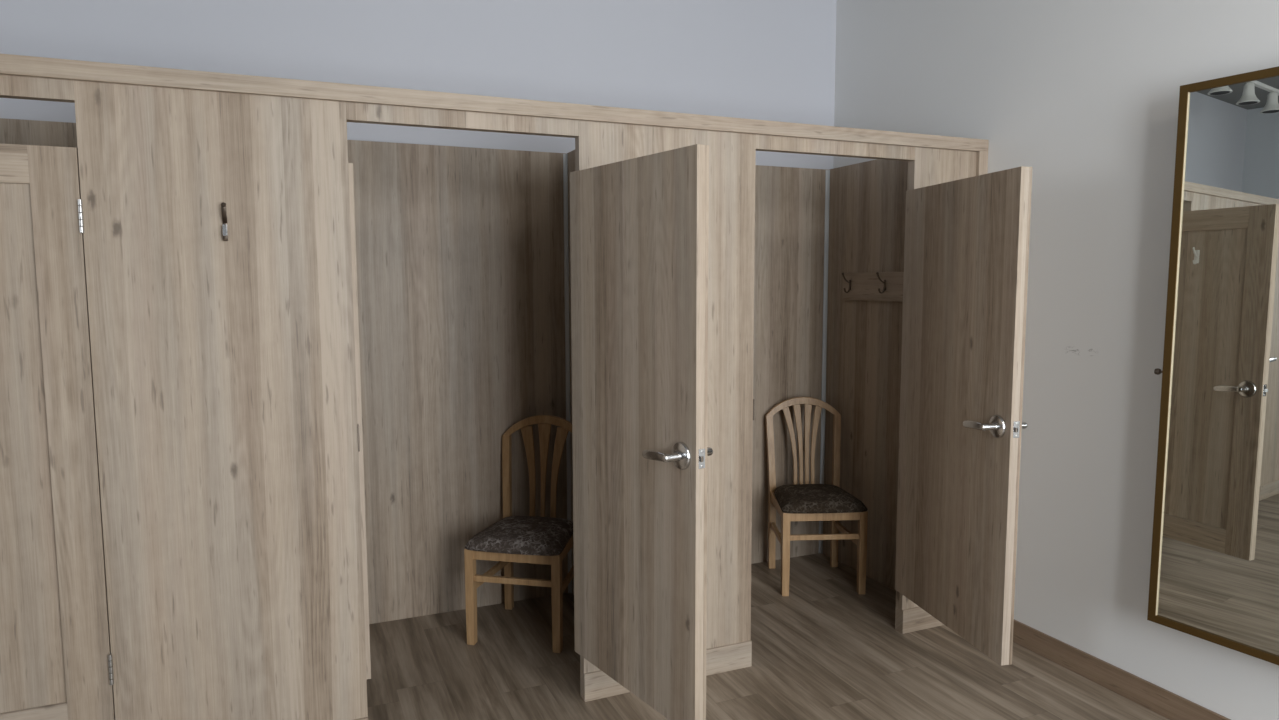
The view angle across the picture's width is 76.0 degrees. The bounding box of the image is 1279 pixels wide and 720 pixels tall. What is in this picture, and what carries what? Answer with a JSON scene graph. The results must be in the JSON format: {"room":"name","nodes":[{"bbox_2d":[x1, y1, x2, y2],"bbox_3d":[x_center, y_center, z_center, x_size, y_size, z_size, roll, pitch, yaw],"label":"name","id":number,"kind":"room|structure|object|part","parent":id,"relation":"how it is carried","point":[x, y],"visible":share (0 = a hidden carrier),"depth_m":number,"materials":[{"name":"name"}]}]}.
{"room":"changing room","nodes":[
{"label":"changing room","id":0,"kind":"room"},
{"bbox_2d":[0,0,836,169],"bbox_3d":[-2.038,-0.423,3.420,6.990,3.360,0.100,-2,6,-23],"label":"wall","id":1,"kind":"structure","parent":0,"point":[769,60],"depth_m":3.84,"materials":[{"name":"white paint"}]},
{"bbox_2d":[367,553,1169,719],"bbox_3d":[-0.873,1.532,0.874,6.990,0.060,6.012,-2,6,-23],"label":"floor","id":2,"kind":"structure","parent":0,"point":[825,649],"depth_m":3.32,"materials":[{"name":"wood"}]},
{"bbox_2d":[0,118,77,147],"bbox_3d":[-2.381,0.176,3.244,1.475,2.202,0.053,-2,6,-23],"label":"panel","id":3,"kind":"object","parent":2,"relation":"on","point":[12,131],"visible":0.08,"depth_m":3.15,"materials":[{"name":"brown wood"}]},
{"bbox_2d":[73,80,370,719],"bbox_3d":[-1.263,0.239,2.574,0.745,2.196,0.070,-2,6,-23],"label":"panel","id":4,"kind":"object","parent":2,"relation":"on","point":[227,377],"visible":0.94,"depth_m":2.53,"materials":[{"name":"brown wood"}]},
{"bbox_2d":[0,144,114,719],"bbox_3d":[-1.960,0.282,2.275,0.784,1.752,0.181,-2,6,-23],"label":"door","id":5,"kind":"structure","parent":4,"relation":"attached to","point":[56,660],"depth_m":2.36,"materials":[{"name":"brown wood"}]},
{"bbox_3d":[-1.957,-0.536,2.183,0.541,0.106,0.012,-2,6,-23],"label":"rail","id":6,"kind":"part","parent":5,"relation":"part of","materials":[{"name":"brown wood"}]},
{"bbox_3d":[-1.953,1.093,2.337,0.541,0.125,0.012,-2,6,-23],"label":"rail","id":7,"kind":"part","parent":5,"relation":"part of","materials":[{"name":"brown wood"}]},
{"bbox_2d":[221,202,227,240],"bbox_3d":[-1.252,-0.417,2.469,0.015,0.114,0.036,-2,6,-23],"label":"coat hook","id":8,"kind":"object","parent":4,"relation":"attached to","point":[223,205],"visible":1,"depth_m":2.46,"materials":[{"name":"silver metal"}]},
{"bbox_3d":[-0.931,0.257,2.707,0.005,0.086,0.040,-2,6,-23],"label":"strike plate","id":9,"kind":"part","parent":4,"relation":"part of","materials":[{"name":"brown metal"}]},
{"bbox_2d":[347,140,571,623],"bbox_3d":[-1.011,0.118,3.817,1.416,2.202,0.070,-2,6,-23],"label":"panel","id":10,"kind":"object","parent":2,"relation":"on","point":[460,250],"depth_m":3.85,"materials":[{"name":"brown wood"}]},
{"bbox_3d":[-0.357,0.095,4.066,0.017,2.198,0.017,-2,6,-23],"label":"corner strip","id":11,"kind":"part","parent":10,"relation":"part of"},
{"bbox_2d":[464,415,573,652],"bbox_3d":[-0.500,0.757,3.716,0.434,0.946,0.516,1,6,12],"label":"dining chair","id":12,"kind":"object","parent":2,"relation":"on","point":[533,539],"visible":0.93,"depth_m":3.58,"materials":[{"name":"brown wood"}]},
{"bbox_3d":[-0.735,1.031,3.572,0.037,0.430,0.037,1,6,12],"label":"leg","id":13,"kind":"part","parent":12,"relation":"part of","materials":[{"name":"brown wood"}]},
{"bbox_3d":[-0.636,0.785,3.962,0.050,0.845,0.077,1,6,12],"label":"leg","id":14,"kind":"part","parent":12,"relation":"part of","materials":[{"name":"brown wood"}]},
{"bbox_3d":[-0.544,0.842,3.512,0.355,0.046,0.023,1,6,12],"label":"seat rail","id":15,"kind":"part","parent":12,"relation":"part of","materials":[{"name":"brown wood"}]},
{"bbox_2d":[464,516,572,555],"bbox_3d":[-0.509,0.770,3.673,0.434,0.067,0.426,1,6,12],"label":"seat cushion","id":16,"kind":"object","parent":12,"relation":"on","point":[510,535],"depth_m":3.53,"materials":[{"name":"grey fabric"}]},
{"bbox_3d":[-0.452,0.315,3.909,0.417,0.101,0.039,1,6,12],"label":"crest rail","id":17,"kind":"part","parent":12,"relation":"part of","materials":[{"name":"brown wood"}]},
{"bbox_3d":[-0.352,1.037,3.492,0.037,0.430,0.037,1,6,12],"label":"leg","id":18,"kind":"part","parent":12,"relation":"part of","materials":[{"name":"brown wood"}]},
{"bbox_3d":[-0.321,0.826,3.672,0.022,0.046,0.368,1,5,9],"label":"seat rail","id":19,"kind":"part","parent":12,"relation":"part of","materials":[{"name":"brown wood"}]},
{"bbox_2d":[566,150,574,594],"bbox_3d":[-0.126,0.131,3.653,0.080,2.202,1.067,-2,6,-23],"label":"partition panel","id":20,"kind":"object","parent":2,"relation":"on","point":[571,155],"visible":0.02,"depth_m":4.03,"materials":[{"name":"brown wood"}]},
{"bbox_2d":[575,120,755,701],"bbox_3d":[0.119,0.180,3.161,0.744,2.196,0.070,-2,6,-23],"label":"panel","id":21,"kind":"object","parent":2,"relation":"on","point":[732,156],"visible":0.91,"depth_m":3.21,"materials":[{"name":"brown wood"}]},
{"bbox_2d":[570,144,712,719],"bbox_3d":[-0.021,0.238,2.679,0.181,1.752,0.736,-4,7,-34],"label":"door","id":22,"kind":"structure","parent":21,"relation":"attached to","point":[639,226],"depth_m":2.59,"materials":[{"name":"brown wood"}]},
{"bbox_3d":[0.063,0.285,2.454,0.059,0.036,0.141,-4,7,-34],"label":"lever","id":23,"kind":"part","parent":22,"relation":"part of","materials":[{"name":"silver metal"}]},
{"bbox_3d":[0.182,0.288,2.389,0.024,0.058,0.002,-4,7,-34],"label":"latch plate","id":24,"kind":"part","parent":22,"relation":"part of","materials":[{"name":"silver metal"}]},
{"bbox_3d":[0.163,0.279,2.523,0.059,0.036,0.141,-4,7,-34],"label":"lever","id":25,"kind":"part","parent":22,"relation":"part of","materials":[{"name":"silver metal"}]},
{"bbox_2d":[751,165,829,563],"bbox_3d":[0.383,0.059,4.409,1.451,2.202,0.070,-2,6,-23],"label":"panel","id":26,"kind":"object","parent":2,"relation":"on","point":[789,201],"depth_m":4.56,"materials":[{"name":"brown wood"}]},
{"bbox_3d":[1.053,0.035,4.665,0.017,2.198,0.017,-2,6,-23],"label":"corner strip","id":27,"kind":"part","parent":26,"relation":"part of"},
{"bbox_2d":[765,397,867,595],"bbox_3d":[0.917,0.697,4.316,0.434,0.946,0.516,0,5,-3],"label":"dining chair","id":28,"kind":"object","parent":2,"relation":"on","point":[795,502],"visible":1,"depth_m":4.30,"materials":[{"name":"brown wood"}]},
{"bbox_3d":[0.722,0.729,4.518,0.050,0.845,0.077,0,5,-3],"label":"leg","id":29,"kind":"part","parent":28,"relation":"part of","materials":[{"name":"brown wood"}]},
{"bbox_3d":[0.732,0.764,4.299,0.022,0.046,0.368,0,5,0],"label":"seat rail","id":30,"kind":"part","parent":28,"relation":"part of","materials":[{"name":"brown wood"}]},
{"bbox_3d":[0.734,0.975,4.116,0.037,0.430,0.037,0,5,-3],"label":"leg","id":31,"kind":"part","parent":28,"relation":"part of","materials":[{"name":"brown wood"}]},
{"bbox_3d":[0.902,0.254,4.513,0.417,0.101,0.039,0,5,-3],"label":"crest rail","id":32,"kind":"part","parent":28,"relation":"part of","materials":[{"name":"brown wood"}]},
{"bbox_2d":[774,484,867,513],"bbox_3d":[0.919,0.709,4.272,0.434,0.067,0.426,0,5,-3],"label":"seat cushion","id":33,"kind":"object","parent":28,"relation":"on","point":[795,498],"depth_m":4.12,"materials":[{"name":"fabric"}]},
{"bbox_3d":[0.929,0.782,4.108,0.355,0.046,0.023,0,5,-3],"label":"seat rail","id":34,"kind":"part","parent":28,"relation":"part of","materials":[{"name":"brown wood"}]},
{"bbox_3d":[1.087,0.726,4.538,0.050,0.845,0.077,0,5,-3],"label":"leg","id":35,"kind":"part","parent":28,"relation":"part of","materials":[{"name":"brown wood"}]},
{"bbox_3d":[1.125,0.972,4.139,0.037,0.430,0.037,0,5,-3],"label":"leg","id":36,"kind":"part","parent":28,"relation":"part of","materials":[{"name":"brown wood"}]},
{"bbox_2d":[823,159,907,589],"bbox_3d":[1.280,0.071,4.251,0.073,2.202,1.067,-2,6,-23],"label":"panel","id":37,"kind":"object","parent":2,"relation":"on","point":[867,200],"visible":0.26,"depth_m":4.33,"materials":[{"name":"brown wood"}]},
{"bbox_2d":[842,272,903,301],"bbox_3d":[1.237,-0.369,4.119,0.076,0.148,0.742,-2,6,-23],"label":"hook rail","id":38,"kind":"object","parent":37,"relation":"attached to","point":[869,286],"visible":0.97,"depth_m":4.23,"materials":[{"name":"brown wood"}]},
{"bbox_2d":[895,147,976,633],"bbox_3d":[1.352,0.128,3.675,0.397,2.196,0.052,-2,6,-23],"label":"panel","id":39,"kind":"object","parent":2,"relation":"on","point":[930,166],"visible":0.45,"depth_m":3.58,"materials":[{"name":"brown wood"}]},
{"bbox_2d":[895,166,1032,665],"bbox_3d":[1.235,0.185,3.206,0.181,1.752,0.767,-1,6,-12],"label":"door","id":40,"kind":"structure","parent":39,"relation":"attached to","point":[966,245],"depth_m":3.10,"materials":[{"name":"brown wood"}]},
{"bbox_3d":[1.226,0.235,2.955,0.059,0.036,0.141,-1,6,-12],"label":"lever","id":41,"kind":"part","parent":40,"relation":"part of","materials":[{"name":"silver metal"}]},
{"bbox_3d":[1.311,0.242,2.845,0.024,0.058,0.002,-1,6,-12],"label":"latch plate","id":42,"kind":"part","parent":40,"relation":"part of","materials":[{"name":"silver metal"}]},
{"bbox_3d":[1.345,0.232,2.979,0.059,0.036,0.141,-1,6,-12],"label":"lever","id":43,"kind":"part","parent":40,"relation":"part of","materials":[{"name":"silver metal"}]},
{"bbox_2d":[833,0,1278,719],"bbox_3d":[2.291,-0.306,2.059,0.100,3.360,5.812,-2,6,-23],"label":"wall","id":44,"kind":"structure","parent":0,"point":[1083,94],"depth_m":3.21,"materials":[{"name":"white paint"}]},
{"bbox_2d":[0,75,74,102],"bbox_3d":[-1.965,-0.772,2.172,0.782,0.103,0.040,-2,6,-23],"label":"header board","id":45,"kind":"object","parent":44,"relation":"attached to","point":[14,87],"visible":0.51,"depth_m":2.28,"materials":[{"name":"brown wood"}]},
{"bbox_2d":[346,102,578,137],"bbox_3d":[-0.580,-0.831,2.761,0.777,0.103,0.040,-2,6,-23],"label":"header board","id":46,"kind":"object","parent":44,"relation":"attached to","point":[355,112],"visible":0.64,"depth_m":2.73,"materials":[{"name":"brown wood"}]},
{"bbox_2d":[0,54,988,175],"bbox_3d":[-0.726,0.216,2.787,4.919,2.200,0.061,-2,6,-23],"label":"trim","id":47,"kind":"structure","parent":44,"relation":"attached to","point":[15,65],"depth_m":2.69,"materials":[{"name":"brown wood"}]},
{"bbox_3d":[1.521,0.148,3.721,0.051,2.148,0.018,-2,6,-23],"label":"post","id":48,"kind":"part","parent":47,"relation":"part of","materials":[{"name":"brown wood"}]},
{"bbox_2d":[756,134,914,160],"bbox_3d":[0.805,-0.890,3.349,0.786,0.103,0.040,-2,6,-23],"label":"header board","id":49,"kind":"object","parent":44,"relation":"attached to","point":[769,143],"visible":0.64,"depth_m":3.33,"materials":[{"name":"brown wood"}]},
{"bbox_2d":[1013,619,1230,719],"bbox_3d":[2.465,1.368,1.673,0.012,0.099,4.681,-2,6,-23],"label":"baseboard","id":50,"kind":"structure","parent":44,"relation":"attached to","point":[1159,700],"depth_m":3.15,"materials":[{"name":"brown wood"}]},
{"bbox_2d":[1147,66,1278,664],"bbox_3d":[2.002,0.033,2.505,0.026,1.851,0.813,-3,6,-29],"label":"wall mirror","id":51,"kind":"object","parent":44,"relation":"attached to","point":[1214,568],"visible":1,"depth_m":2.67,"materials":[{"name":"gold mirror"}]},
{"bbox_3d":[1.811,0.041,2.848,0.023,0.023,0.031,-3,6,-29],"label":"pull knob","id":52,"kind":"part","parent":51,"relation":"part of","materials":[{"name":"brown metal"}]}
]}

